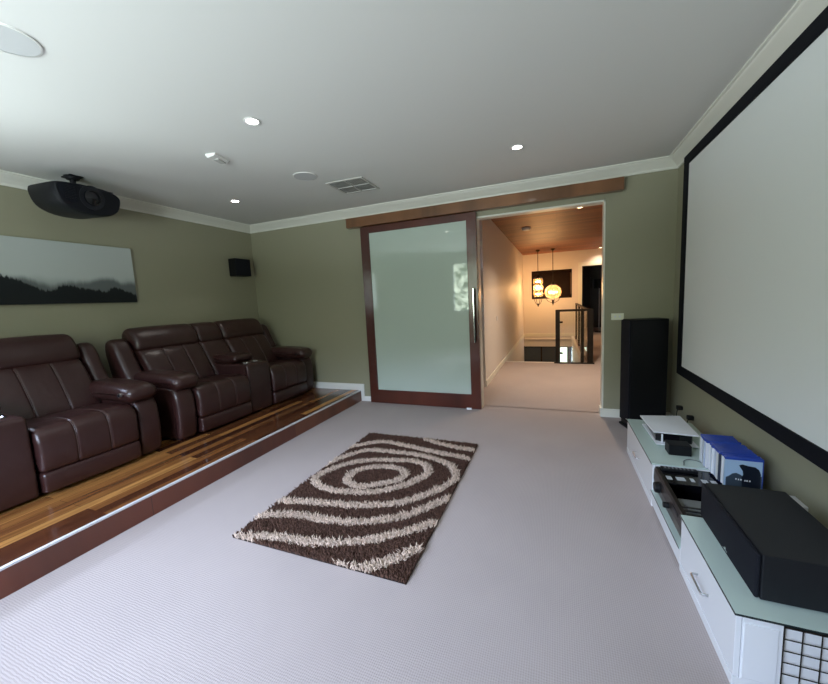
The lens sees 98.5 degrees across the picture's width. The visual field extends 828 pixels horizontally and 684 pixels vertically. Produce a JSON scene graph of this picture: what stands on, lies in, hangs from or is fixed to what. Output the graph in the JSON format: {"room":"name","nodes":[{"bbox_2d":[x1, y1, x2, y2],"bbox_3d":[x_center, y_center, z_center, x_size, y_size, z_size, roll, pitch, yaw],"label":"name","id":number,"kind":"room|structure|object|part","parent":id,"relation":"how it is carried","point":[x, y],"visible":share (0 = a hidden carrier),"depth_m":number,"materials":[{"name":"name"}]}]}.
{"room":"home theater","nodes":[
{"label":"home theater","id":0,"kind":"room"},
{"bbox_2d":[0,185,258,377],"bbox_3d":[-3.642,-0.107,3.123,0.120,2.700,6.040,0,7,22],"label":"wall","id":1,"kind":"structure","parent":0,"point":[181,272],"depth_m":4.18,"materials":[{"name":"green paint"}]},
{"bbox_2d":[0,235,136,304],"bbox_3d":[-3.433,-0.669,3.441,0.033,0.596,1.322,0,7,22],"label":"picture","id":2,"kind":"object","parent":1,"relation":"attached to","point":[32,271],"visible":1,"depth_m":3.46},
{"bbox_2d":[0,169,249,232],"bbox_3d":[-3.603,-1.395,2.931,0.104,0.104,5.800,0,7,22],"label":"trim","id":3,"kind":"structure","parent":1,"relation":"attached to","point":[7,178],"depth_m":4.23,"materials":[{"name":"white paint"}]},
{"bbox_2d":[228,258,250,276],"bbox_3d":[-2.614,-1.113,5.353,0.158,0.253,0.270,0,7,22],"label":"speaker","id":4,"kind":"object","parent":1,"relation":"attached to","point":[238,267],"visible":1,"depth_m":5.26},
{"bbox_2d":[235,258,250,275],"bbox_3d":[-2.547,-1.114,5.327,0.013,0.247,0.264,0,7,22],"label":"grille","id":5,"kind":"object","parent":4,"relation":"attached to","point":[242,266],"depth_m":5.30,"materials":[{"name":"black fabric"}]},
{"bbox_2d":[0,327,729,683],"bbox_3d":[1.661,0.567,7.246,6.901,0.120,17.370,0,7,22],"label":"floor","id":6,"kind":"structure","parent":0,"point":[550,560],"depth_m":1.80,"materials":[{"name":"carpet"}]},
{"bbox_2d":[0,388,358,566],"bbox_3d":[-2.689,1.152,2.914,1.798,0.156,5.799,0,7,22],"label":"raised platform","id":7,"kind":"object","parent":6,"relation":"on","point":[28,526],"visible":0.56,"depth_m":2.78,"materials":[{"name":"brown wood"}]},
{"bbox_2d":[0,334,161,511],"bbox_3d":[-3.175,0.583,2.447,1.049,1.129,2.145,0,7,22],"label":"recliner sofa","id":8,"kind":"object","parent":7,"relation":"on","point":[64,422],"visible":1,"depth_m":2.88,"materials":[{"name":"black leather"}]},
{"bbox_3d":[-3.149,0.405,2.993,0.391,0.463,0.685,0,7,22],"label":"backrest","id":9,"kind":"part","parent":8,"relation":"part of","materials":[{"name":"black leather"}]},
{"bbox_2d":[26,403,138,471],"bbox_3d":[-2.805,0.731,2.903,0.701,0.334,0.650,0,7,22],"label":"seat cushion","id":10,"kind":"object","parent":8,"relation":"on","point":[65,437],"depth_m":2.75,"materials":[{"name":"brown leather"}]},
{"bbox_3d":[-2.788,0.733,3.367,0.944,0.565,0.193,0,7,22],"label":"arm","id":11,"kind":"part","parent":8,"relation":"part of","materials":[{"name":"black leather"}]},
{"bbox_2d":[0,390,360,570],"bbox_3d":[-1.847,1.074,2.567,0.024,0.013,5.799,0,7,22],"label":"trim","id":12,"kind":"structure","parent":7,"relation":"attached to","point":[19,559],"depth_m":2.45,"materials":[{"name":"silver metal"}]},
{"bbox_2d":[0,391,361,599],"bbox_3d":[-1.845,1.151,2.576,0.020,0.152,5.799,0,7,22],"label":"platform riser","id":13,"kind":"object","parent":7,"relation":"attached to","point":[17,576],"visible":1,"depth_m":2.45,"materials":[{"name":"brown wood"}]},
{"bbox_2d":[105,318,313,439],"bbox_3d":[-2.351,0.300,4.511,1.049,1.129,2.145,0,7,22],"label":"recliner sofa","id":14,"kind":"object","parent":7,"relation":"on","point":[206,376],"visible":0.96,"depth_m":4.09,"materials":[{"name":"brown leather"}]},
{"bbox_3d":[-2.715,0.256,4.080,0.391,0.463,0.695,0,7,22],"label":"backrest","id":15,"kind":"part","parent":14,"relation":"part of","materials":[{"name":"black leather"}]},
{"bbox_3d":[-2.658,0.689,3.692,0.944,0.565,0.193,0,7,22],"label":"arm","id":16,"kind":"part","parent":14,"relation":"part of","materials":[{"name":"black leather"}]},
{"bbox_2d":[190,374,250,416],"bbox_3d":[-2.356,0.577,4.027,0.701,0.334,0.650,0,7,22],"label":"seat cushion","id":17,"kind":"object","parent":14,"relation":"on","point":[214,395],"depth_m":3.87,"materials":[{"name":"brown leather"}]},
{"bbox_3d":[-2.301,0.200,4.507,0.436,0.114,0.290,0,7,22],"label":"console lid","id":18,"kind":"part","parent":14,"relation":"part of","materials":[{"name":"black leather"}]},
{"bbox_3d":[-2.325,0.122,5.057,0.391,0.463,0.685,0,7,22],"label":"backrest","id":19,"kind":"part","parent":14,"relation":"part of","materials":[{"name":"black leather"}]},
{"bbox_2d":[268,359,305,391],"bbox_3d":[-1.980,0.448,4.966,0.701,0.334,0.650,0,7,22],"label":"seat cushion","id":20,"kind":"object","parent":14,"relation":"on","point":[286,375],"depth_m":4.81,"materials":[{"name":"brown leather"}]},
{"bbox_3d":[-1.964,0.451,5.431,0.944,0.565,0.193,0,7,22],"label":"arm","id":21,"kind":"part","parent":14,"relation":"part of","materials":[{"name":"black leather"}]},
{"bbox_2d":[232,432,477,584],"bbox_3d":[-0.264,1.097,2.841,1.231,0.040,1.839,0,7,22],"label":"shag rug","id":22,"kind":"object","parent":6,"relation":"on","point":[374,509],"visible":1,"depth_m":2.47,"materials":[{"name":"brown carpet"}]},
{"bbox_2d":[554,303,593,363],"bbox_3d":[3.971,-0.374,9.071,0.740,1.095,4.270,0,7,22],"label":"balustrade","id":23,"kind":"object","parent":6,"relation":"on","point":[583,315],"visible":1,"depth_m":7.17,"materials":[{"name":"black metal"}]},
{"bbox_3d":[2.918,-0.103,7.244,0.084,1.085,0.040,0,7,22],"label":"post","id":24,"kind":"part","parent":23,"relation":"part of","materials":[{"name":"black metal"}]},
{"bbox_3d":[3.173,-0.629,7.070,0.685,0.045,0.060,0,7,22],"label":"rail","id":25,"kind":"part","parent":23,"relation":"part of","materials":[{"name":"black metal"}]},
{"bbox_3d":[3.223,0.423,7.194,0.740,0.020,0.060,0,7,22],"label":"rail","id":26,"kind":"part","parent":23,"relation":"part of","materials":[{"name":"black metal"}]},
{"bbox_3d":[4.938,-0.628,10.859,0.044,1.090,0.040,0,7,22],"label":"post","id":27,"kind":"part","parent":23,"relation":"part of","materials":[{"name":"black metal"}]},
{"bbox_3d":[4.386,-0.439,9.477,0.044,1.090,0.040,0,7,22],"label":"post","id":28,"kind":"part","parent":23,"relation":"part of","materials":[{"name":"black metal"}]},
{"bbox_3d":[4.188,-0.366,8.980,0.006,1.020,4.080,0,7,22],"label":"glass panel","id":29,"kind":"part","parent":23,"relation":"part of","materials":[{"name":"clear glass"}]},
{"bbox_3d":[3.352,-0.103,7.103,0.060,1.075,0.040,0,7,22],"label":"post","id":30,"kind":"part","parent":23,"relation":"part of","materials":[{"name":"black metal"}]},
{"bbox_3d":[3.471,-0.099,7.023,0.104,1.075,0.040,0,7,22],"label":"post","id":31,"kind":"part","parent":23,"relation":"part of","materials":[{"name":"black metal"}]},
{"bbox_2d":[583,268,590,308],"bbox_3d":[6.821,-1.744,14.082,0.260,2.330,0.066,0,7,22],"label":"door","id":32,"kind":"structure","parent":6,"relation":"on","point":[586,271],"depth_m":14.04,"materials":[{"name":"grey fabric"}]},
{"bbox_2d":[593,279,601,331],"bbox_3d":[6.458,-1.268,12.444,0.400,1.840,0.400,0,7,22],"label":"floor lamp","id":33,"kind":"object","parent":6,"relation":"on","point":[597,283],"visible":0.65,"depth_m":12.26,"materials":[{"name":"black plastic"}]},
{"bbox_3d":[6.421,-2.022,12.355,0.400,0.320,0.400,0,7,22],"label":"lamp shade","id":34,"kind":"part","parent":33,"relation":"part of","materials":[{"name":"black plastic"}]},
{"bbox_2d":[619,318,668,427],"bbox_3d":[2.351,0.324,3.660,0.371,1.125,0.193,-2,7,5],"label":"tower speaker","id":35,"kind":"object","parent":6,"relation":"on","point":[644,341],"visible":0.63,"depth_m":3.57},
{"bbox_2d":[620,320,631,421],"bbox_3d":[2.175,0.296,3.672,0.017,1.045,0.179,-2,7,5],"label":"grille","id":36,"kind":"object","parent":35,"relation":"attached to","point":[626,325],"depth_m":3.64,"materials":[{"name":"black fabric"}]},
{"bbox_2d":[651,490,680,562],"bbox_3d":[1.664,1.062,1.997,0.460,0.116,0.583,0,7,22],"label":"shelf","id":37,"kind":"object","parent":6,"relation":"on","point":[669,528],"visible":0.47,"depth_m":2.02,"materials":[{"name":"white laminate"}]},
{"bbox_2d":[653,466,721,536],"bbox_3d":[1.604,0.921,2.000,0.372,0.169,0.562,0,7,22],"label":"receiver","id":38,"kind":"object","parent":37,"relation":"on","point":[679,493],"visible":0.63,"depth_m":2.11,"materials":[{"name":"black plastic"}]},
{"bbox_3d":[1.499,0.897,2.205,0.025,0.068,0.068,0,7,22],"label":"knob","id":39,"kind":"part","parent":38,"relation":"part of","materials":[{"name":"black plastic"}]},
{"bbox_3d":[1.425,0.922,2.021,0.025,0.034,0.034,0,7,22],"label":"knob","id":40,"kind":"part","parent":38,"relation":"part of","materials":[{"name":"black plastic"}]},
{"bbox_3d":[1.466,0.915,2.055,0.026,0.156,0.562,0,7,22],"label":"panel","id":41,"kind":"part","parent":38,"relation":"part of","materials":[{"name":"black"}]},
{"bbox_2d":[660,466,697,473],"bbox_3d":[1.651,0.797,2.224,0.190,0.019,0.042,0,7,22],"label":"remote control","id":42,"kind":"object","parent":38,"relation":"on","point":[663,468],"visible":1,"depth_m":2.21,"materials":[{"name":"black plastic"}]},
{"bbox_2d":[710,444,746,471],"bbox_3d":[1.879,0.706,2.133,0.169,0.176,0.014,0,7,22],"label":"case","id":43,"kind":"object","parent":38,"relation":"on","point":[711,444],"visible":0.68,"depth_m":2.15,"materials":[{"name":"blue plastic"}]},
{"bbox_2d":[711,445,747,473],"bbox_3d":[1.873,0.708,2.120,0.169,0.176,0.014,0,7,22],"label":"case","id":44,"kind":"object","parent":38,"relation":"on","point":[712,445],"visible":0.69,"depth_m":2.14,"materials":[{"name":"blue plastic"}]},
{"bbox_2d":[712,446,749,474],"bbox_3d":[1.872,0.710,2.105,0.169,0.176,0.014,0,7,22],"label":"case","id":45,"kind":"object","parent":38,"relation":"on","point":[714,446],"visible":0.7,"depth_m":2.12,"materials":[{"name":"blue plastic"}]},
{"bbox_2d":[714,448,752,475],"bbox_3d":[1.861,0.713,2.078,0.169,0.177,0.014,0,7,22],"label":"case","id":46,"kind":"object","parent":38,"relation":"on","point":[716,448],"visible":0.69,"depth_m":2.09,"materials":[{"name":"blue plastic"}]},
{"bbox_2d":[715,449,753,477],"bbox_3d":[1.854,0.715,2.065,0.169,0.177,0.014,0,7,22],"label":"case","id":47,"kind":"object","parent":38,"relation":"on","point":[717,449],"visible":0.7,"depth_m":2.08,"materials":[{"name":"blue plastic"}]},
{"bbox_2d":[716,450,754,478],"bbox_3d":[1.848,0.716,2.052,0.169,0.178,0.014,0,7,22],"label":"case","id":48,"kind":"object","parent":38,"relation":"on","point":[717,450],"visible":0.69,"depth_m":2.08,"materials":[{"name":"blue plastic"}]},
{"bbox_2d":[717,451,756,480],"bbox_3d":[1.844,0.718,2.038,0.169,0.178,0.014,0,7,22],"label":"case","id":49,"kind":"object","parent":38,"relation":"on","point":[720,452],"visible":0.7,"depth_m":2.06,"materials":[{"name":"blue plastic"}]},
{"bbox_2d":[720,453,760,482],"bbox_3d":[1.839,0.722,2.012,0.169,0.178,0.014,0,7,22],"label":"case","id":50,"kind":"object","parent":38,"relation":"on","point":[723,454],"visible":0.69,"depth_m":2.03,"materials":[{"name":"blue plastic"}]},
{"bbox_2d":[722,455,761,484],"bbox_3d":[1.829,0.725,1.988,0.169,0.178,0.014,0,7,22],"label":"case","id":51,"kind":"object","parent":38,"relation":"on","point":[724,455],"visible":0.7,"depth_m":2.00,"materials":[{"name":"blue plastic"}]},
{"bbox_2d":[723,456,763,488],"bbox_3d":[1.823,0.727,1.974,0.169,0.178,0.015,0,7,22],"label":"case","id":52,"kind":"object","parent":38,"relation":"on","point":[738,471],"visible":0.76,"depth_m":1.97,"materials":[{"name":"blue plastic"}]},
{"bbox_2d":[627,419,709,505],"bbox_3d":[1.926,0.879,2.669,0.491,0.296,0.894,0,7,22],"label":"media cabinet","id":53,"kind":"object","parent":6,"relation":"on","point":[644,454],"visible":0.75,"depth_m":2.54,"materials":[{"name":"white laminate"}]},
{"bbox_3d":[1.731,0.865,2.743,0.017,0.242,0.886,0,7,22],"label":"drawer","id":54,"kind":"part","parent":53,"relation":"part of","materials":[{"name":"white laminate"}]},
{"bbox_3d":[1.929,0.737,2.648,0.468,0.008,0.894,0,7,22],"label":"glass","id":55,"kind":"part","parent":53,"relation":"part of","materials":[{"name":"grey"}]},
{"bbox_2d":[640,415,699,447],"bbox_3d":[1.935,0.667,2.735,0.292,0.110,0.465,0,7,22],"label":"game console","id":56,"kind":"object","parent":53,"relation":"on","point":[660,429],"visible":0.96,"depth_m":2.62,"materials":[{"name":"white plastic"}]},
{"bbox_2d":[665,440,691,456],"bbox_3d":[1.809,0.726,2.443,0.130,0.072,0.100,0,7,22],"label":"power adapter","id":57,"kind":"object","parent":53,"relation":"on","point":[673,447],"visible":1,"depth_m":2.41,"materials":[{"name":"black plastic"}]},
{"bbox_2d":[699,434,732,459],"bbox_3d":[1.942,0.684,2.293,0.169,0.177,0.014,0,7,22],"label":"case","id":58,"kind":"object","parent":53,"relation":"on","point":[700,434],"visible":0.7,"depth_m":2.30,"materials":[{"name":"blue plastic"}]},
{"bbox_2d":[700,435,733,457],"bbox_3d":[1.935,0.686,2.280,0.169,0.176,0.014,0,7,22],"label":"case","id":59,"kind":"object","parent":53,"relation":"on","point":[701,435],"visible":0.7,"depth_m":2.29,"materials":[{"name":"blue plastic"}]},
{"bbox_2d":[701,436,734,462],"bbox_3d":[1.921,0.689,2.255,0.169,0.178,0.014,0,7,22],"label":"case","id":60,"kind":"object","parent":53,"relation":"on","point":[702,436],"visible":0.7,"depth_m":2.27,"materials":[{"name":"blue plastic"}]},
{"bbox_2d":[702,438,736,463],"bbox_3d":[1.911,0.693,2.228,0.169,0.177,0.014,0,7,22],"label":"case","id":61,"kind":"object","parent":53,"relation":"on","point":[704,438],"visible":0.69,"depth_m":2.24,"materials":[{"name":"blue plastic"}]},
{"bbox_2d":[702,437,736,458],"bbox_3d":[1.918,0.691,2.241,0.169,0.177,0.014,0,7,22],"label":"case","id":62,"kind":"object","parent":53,"relation":"on","point":[703,437],"visible":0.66,"depth_m":2.24,"materials":[{"name":"blue plastic"}]},
{"bbox_2d":[703,439,737,465],"bbox_3d":[1.904,0.695,2.216,0.169,0.177,0.014,0,7,22],"label":"case","id":63,"kind":"object","parent":53,"relation":"on","point":[704,450],"visible":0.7,"depth_m":2.24,"materials":[{"name":"blue plastic"}]},
{"bbox_2d":[705,440,740,467],"bbox_3d":[1.894,0.698,2.188,0.169,0.178,0.014,0,7,22],"label":"case","id":64,"kind":"object","parent":53,"relation":"on","point":[707,441],"visible":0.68,"depth_m":2.21,"materials":[{"name":"blue plastic"}]},
{"bbox_2d":[708,442,744,469],"bbox_3d":[1.891,0.702,2.159,0.169,0.177,0.014,0,7,22],"label":"case","id":65,"kind":"object","parent":53,"relation":"on","point":[710,442],"visible":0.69,"depth_m":2.18,"materials":[{"name":"blue plastic"}]},
{"bbox_2d":[710,443,746,453],"bbox_3d":[1.888,0.704,2.145,0.169,0.177,0.014,0,7,22],"label":"case","id":66,"kind":"object","parent":53,"relation":"on","point":[711,443],"visible":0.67,"depth_m":2.13,"materials":[{"name":"blue plastic"}]},
{"bbox_2d":[714,447,751,470],"bbox_3d":[1.867,0.711,2.091,0.169,0.178,0.014,0,7,22],"label":"case","id":67,"kind":"object","parent":53,"relation":"on","point":[715,447],"visible":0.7,"depth_m":2.09,"materials":[{"name":"blue plastic"}]},
{"bbox_2d":[679,515,827,683],"bbox_3d":[1.437,1.047,1.444,0.491,0.296,0.600,0,7,22],"label":"media cabinet","id":68,"kind":"object","parent":6,"relation":"on","point":[745,631],"visible":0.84,"depth_m":1.25,"materials":[{"name":"white laminate"}]},
{"bbox_3d":[1.224,1.040,1.534,0.029,0.010,0.130,0,7,22],"label":"handle","id":69,"kind":"part","parent":68,"relation":"part of","materials":[{"name":"silver metal"}]},
{"bbox_3d":[1.244,1.032,1.524,0.017,0.242,0.586,0,7,22],"label":"drawer","id":70,"kind":"part","parent":68,"relation":"part of","materials":[{"name":"white laminate"}]},
{"bbox_3d":[1.440,0.904,1.424,0.468,0.008,0.598,0,7,22],"label":"glass","id":71,"kind":"part","parent":68,"relation":"part of","materials":[{"name":"grey"}]},
{"bbox_3d":[1.342,1.078,1.169,0.418,0.217,0.004,0,7,22],"label":"panel","id":72,"kind":"part","parent":68,"relation":"part of","materials":[{"name":"white laminate"}]},
{"bbox_2d":[701,483,827,612],"bbox_3d":[1.459,0.806,1.456,0.313,0.178,0.527,0,7,22],"label":"speaker","id":73,"kind":"object","parent":68,"relation":"on","point":[776,546],"visible":1,"depth_m":1.35},
{"bbox_2d":[701,483,761,597],"bbox_3d":[1.321,0.803,1.510,0.015,0.168,0.523,0,7,22],"label":"grille","id":74,"kind":"object","parent":73,"relation":"attached to","point":[745,553],"depth_m":1.43,"materials":[{"name":"black fabric"}]},
{"bbox_2d":[779,626,827,683],"bbox_3d":[1.423,1.087,1.125,0.404,0.290,0.007,0,7,22],"label":"grid panel","id":75,"kind":"object","parent":6,"relation":"on","point":[785,627],"visible":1,"depth_m":1.17,"materials":[{"name":"black metal"}]},
{"bbox_2d":[0,0,796,224],"bbox_3d":[-1.073,-1.507,1.840,5.852,0.120,5.920,0,7,22],"label":"ceiling","id":76,"kind":"structure","parent":0,"point":[130,98],"depth_m":2.15,"materials":[{"name":"white paint"}]},
{"bbox_2d":[0,22,42,56],"bbox_3d":[-1.859,-1.379,1.623,0.240,0.007,0.240,0,7,22],"label":"ceiling speaker","id":77,"kind":"object","parent":76,"relation":"attached to","point":[17,42],"visible":1,"depth_m":1.65,"materials":[{"name":"white paint"}]},
{"bbox_2d":[27,174,119,218],"bbox_3d":[-3.062,-1.323,3.236,0.454,0.372,0.502,0,7,22],"label":"projector","id":78,"kind":"object","parent":76,"relation":"hanging from","point":[70,199],"visible":1,"depth_m":3.12,"materials":[{"name":"black plastic"}]},
{"bbox_3d":[-3.119,-1.495,3.256,0.140,0.030,0.119,0,7,22],"label":"mount plate","id":79,"kind":"part","parent":78,"relation":"part of","materials":[{"name":"black plastic"}]},
{"bbox_2d":[205,153,228,164],"bbox_3d":[-1.653,-1.537,3.001,0.090,0.032,0.170,-2,7,10],"label":"ceiling sensor","id":80,"kind":"object","parent":76,"relation":"attached to","point":[214,157],"visible":1,"depth_m":2.97,"materials":[{"name":"white paint"}]},
{"bbox_2d":[243,117,260,125],"bbox_3d":[-1.111,-1.512,2.446,0.108,0.007,0.108,0,7,22],"label":"recessed light","id":81,"kind":"object","parent":76,"relation":"in","point":[249,120],"visible":1,"depth_m":2.44,"materials":[{"name":"white paint"}]},
{"bbox_2d":[293,172,317,180],"bbox_3d":[-1.078,-1.641,3.539,0.236,0.007,0.236,0,7,22],"label":"ceiling speaker","id":82,"kind":"object","parent":76,"relation":"attached to","point":[305,176],"visible":1,"depth_m":3.53,"materials":[{"name":"white paint"}]},
{"bbox_2d":[325,176,379,193],"bbox_3d":[-0.662,-1.702,3.893,0.430,0.010,0.430,0,7,20],"label":"ceiling vent","id":83,"kind":"object","parent":76,"relation":"in","point":[357,184],"visible":1,"depth_m":3.88,"materials":[{"name":"silver metal"}]},
{"bbox_2d":[511,144,523,149],"bbox_3d":[0.893,-1.688,3.093,0.108,0.007,0.108,0,7,22],"label":"recessed light","id":84,"kind":"object","parent":76,"relation":"in","point":[519,146],"visible":1,"depth_m":3.09,"materials":[{"name":"white paint"}]},
{"bbox_2d":[250,168,678,411],"bbox_3d":[0.106,-0.539,4.780,5.612,2.800,0.120,0,7,22],"label":"wall","id":85,"kind":"structure","parent":0,"point":[309,284],"depth_m":5.05,"materials":[{"name":"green paint"}]},
{"bbox_2d":[313,382,370,400],"bbox_3d":[-0.801,0.737,5.243,3.576,0.251,0.016,0,7,22],"label":"baseboard","id":86,"kind":"structure","parent":85,"relation":"attached to","point":[329,385],"depth_m":5.32,"materials":[{"name":"white paint"}]},
{"bbox_2d":[250,156,676,233],"bbox_3d":[0.003,-1.762,4.532,5.612,0.104,0.104,0,7,22],"label":"trim","id":87,"kind":"structure","parent":85,"relation":"attached to","point":[660,163],"depth_m":4.20,"materials":[{"name":"white paint"}]},
{"bbox_2d":[346,177,623,228],"bbox_3d":[0.625,-1.628,4.302,3.320,0.126,0.096,0,7,22],"label":"door track","id":88,"kind":"object","parent":85,"relation":"attached to","point":[612,185],"visible":0.99,"depth_m":4.12,"materials":[{"name":"brown wood"}]},
{"bbox_2d":[360,212,481,408],"bbox_3d":[0.059,-0.347,4.687,1.584,2.434,0.089,0,7,22],"label":"door","id":89,"kind":"structure","parent":88,"relation":"hanging from","point":[420,276],"depth_m":4.67,"materials":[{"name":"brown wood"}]},
{"bbox_3d":[0.011,-1.514,4.571,1.339,0.088,0.044,0,7,22],"label":"rail","id":90,"kind":"part","parent":89,"relation":"part of","materials":[{"name":"brown wood"}]},
{"bbox_3d":[0.125,0.764,4.837,1.339,0.189,0.044,0,7,22],"label":"rail","id":91,"kind":"part","parent":89,"relation":"part of","materials":[{"name":"brown wood"}]},
{"bbox_3d":[0.752,-0.325,4.390,0.014,0.667,0.045,0,7,22],"label":"handle","id":92,"kind":"part","parent":89,"relation":"part of","materials":[{"name":"silver metal"}]},
{"bbox_2d":[476,199,605,407],"bbox_3d":[1.478,-0.340,4.258,1.395,2.390,0.132,0,7,22],"label":"trim","id":93,"kind":"structure","parent":85,"relation":"attached to","point":[599,202],"depth_m":4.07,"materials":[{"name":"white paint"}]},
{"bbox_2d":[611,313,623,319],"bbox_3d":[2.223,-0.277,3.898,0.120,0.072,0.012,0,7,22],"label":"light switch","id":94,"kind":"object","parent":85,"relation":"attached to","point":[614,316],"visible":0.94,"depth_m":3.90,"materials":[{"name":"white plastic"}]},
{"bbox_2d":[599,405,668,417],"bbox_3d":[2.462,0.794,4.011,0.673,0.100,0.138,0,7,22],"label":"baseboard","id":95,"kind":"structure","parent":85,"relation":"attached to","point":[603,412],"depth_m":4.04,"materials":[{"name":"white paint"}]},
{"bbox_2d":[479,219,523,386],"bbox_3d":[2.433,0.290,9.033,0.100,5.540,7.240,0,7,22],"label":"wall","id":96,"kind":"structure","parent":0,"point":[501,262],"depth_m":7.05,"materials":[{"name":"white paint"}]},
{"bbox_2d":[486,334,523,386],"bbox_3d":[2.465,0.216,8.961,0.014,0.100,7.130,0,7,22],"label":"baseboard","id":97,"kind":"structure","parent":96,"relation":"attached to","point":[503,361],"depth_m":7.18,"materials":[{"name":"white paint"}]},
{"bbox_2d":[491,204,602,254],"bbox_3d":[3.384,-2.450,7.741,4.050,0.100,8.230,0,7,22],"label":"ceiling","id":98,"kind":"structure","parent":0,"point":[573,229],"depth_m":7.48,"materials":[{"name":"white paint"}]},
{"bbox_2d":[522,227,530,230],"bbox_3d":[2.227,-2.240,7.089,0.170,0.050,0.170,0,7,22],"label":"smoke detector","id":99,"kind":"object","parent":98,"relation":"attached to","point":[524,228],"visible":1,"depth_m":7.03,"materials":[{"name":"white paint"}]},
{"bbox_2d":[533,250,542,306],"bbox_3d":[3.763,-1.917,10.826,0.290,1.710,0.290,0,7,22],"label":"pendant lamp","id":100,"kind":"object","parent":98,"relation":"hanging from","point":[537,276],"visible":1,"depth_m":10.85,"materials":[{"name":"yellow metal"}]},
{"bbox_2d":[544,248,561,303],"bbox_3d":[4.155,-1.928,10.668,0.470,1.690,0.470,3,9,43],"label":"pendant lamp","id":101,"kind":"object","parent":98,"relation":"hanging from","point":[552,284],"visible":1,"depth_m":10.74,"materials":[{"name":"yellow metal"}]},
{"bbox_3d":[4.176,-1.506,10.718,0.470,0.395,0.470,0,7,22],"label":"glass globe","id":102,"kind":"part","parent":101,"relation":"part of"},
{"bbox_2d":[524,336,571,346],"bbox_3d":[4.555,1.200,12.157,1.516,2.800,0.150,0,7,22],"label":"wall","id":103,"kind":"structure","parent":0,"point":[565,341],"depth_m":11.99,"materials":[{"name":"white paint"}]},
{"bbox_2d":[524,346,571,361],"bbox_3d":[4.543,0.921,12.129,1.516,1.560,0.060,0,7,22],"label":"window","id":104,"kind":"structure","parent":103,"relation":"in","point":[531,353],"depth_m":12.09,"materials":[{"name":"grey"}]},
{"bbox_3d":[4.543,0.921,12.129,1.516,1.560,0.060,0,7,22],"label":"frame","id":105,"kind":"part","parent":104,"relation":"part of","materials":[{"name":"wood"}]},
{"bbox_3d":[4.986,0.464,11.886,0.210,0.580,0.012,0,7,22],"label":"pane","id":106,"kind":"part","parent":104,"relation":"part of","materials":[{"name":"white glass"}]},
{"bbox_2d":[523,248,601,332],"bbox_3d":[5.277,-1.554,11.519,3.346,2.740,0.100,0,7,22],"label":"wall","id":107,"kind":"structure","parent":0,"point":[541,319],"depth_m":11.75,"materials":[{"name":"white paint"}]},
{"bbox_2d":[524,333,574,336],"bbox_3d":[4.564,-0.240,11.921,1.687,0.110,0.016,0,7,22],"label":"baseboard","id":108,"kind":"structure","parent":107,"relation":"attached to","point":[525,334],"depth_m":11.99,"materials":[{"name":"white paint"}]},
{"bbox_2d":[532,269,571,298],"bbox_3d":[4.526,-1.896,11.747,1.232,0.916,0.087,0,7,22],"label":"picture","id":109,"kind":"object","parent":107,"relation":"attached to","point":[562,278],"visible":0.92,"depth_m":11.69,"materials":[{"name":"black"}]},
{"bbox_2d":[578,261,601,304],"bbox_3d":[5.787,-1.357,11.277,1.090,2.355,0.020,0,7,22],"label":"trim","id":110,"kind":"structure","parent":107,"relation":"attached to","point":[580,264],"depth_m":11.36,"materials":[{"name":"white paint"}]},
{"bbox_2d":[571,336,580,361],"bbox_3d":[4.394,1.500,9.603,0.120,2.812,4.850,0,7,22],"label":"wall","id":111,"kind":"structure","parent":0,"point":[576,355],"depth_m":9.69,"materials":[{"name":"white paint"}]},
{"bbox_2d":[582,265,601,326],"bbox_3d":[6.491,-1.758,12.743,2.000,2.740,3.100,0,7,22],"label":"wall","id":112,"kind":"structure","parent":0,"point":[596,270],"depth_m":14.06,"materials":[{"name":"grey paint"}]},
{"bbox_2d":[670,163,827,528],"bbox_3d":[1.680,-0.124,0.994,0.120,2.700,6.040,0,7,22],"label":"wall","id":113,"kind":"structure","parent":0,"point":[786,470],"depth_m":2.29,"materials":[{"name":"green paint"}]},
{"bbox_2d":[676,405,682,415],"bbox_3d":[2.554,0.750,3.413,0.058,0.248,0.184,0,7,22],"label":"plug","id":114,"kind":"object","parent":113,"relation":"attached to","point":[678,407],"visible":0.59,"depth_m":3.45,"materials":[{"name":"black plastic"}]},
{"bbox_2d":[686,415,693,422],"bbox_3d":[2.443,0.788,3.137,0.058,0.248,0.184,0,7,22],"label":"plug","id":115,"kind":"object","parent":113,"relation":"attached to","point":[688,417],"visible":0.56,"depth_m":3.17,"materials":[{"name":"black plastic"}]},
{"bbox_2d":[670,0,827,167],"bbox_3d":[1.512,-1.412,0.885,0.104,0.104,5.800,0,7,22],"label":"trim","id":116,"kind":"structure","parent":113,"relation":"attached to","point":[802,13],"depth_m":2.04,"materials":[{"name":"white paint"}]},
{"bbox_2d":[676,6,827,472],"bbox_3d":[1.895,-0.471,1.757,0.041,2.006,3.510,0,7,22],"label":"projection screen","id":117,"kind":"object","parent":113,"relation":"attached to","point":[753,315],"visible":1,"depth_m":1.99,"materials":[{"name":"white fabric"}]},
{"bbox_2d":[789,495,808,510],"bbox_3d":[1.916,0.822,1.784,0.034,0.056,0.110,0,7,22],"label":"power outlet","id":118,"kind":"object","parent":113,"relation":"attached to","point":[796,499],"visible":0.16,"depth_m":1.76,"materials":[{"name":"white plastic"}]}
]}

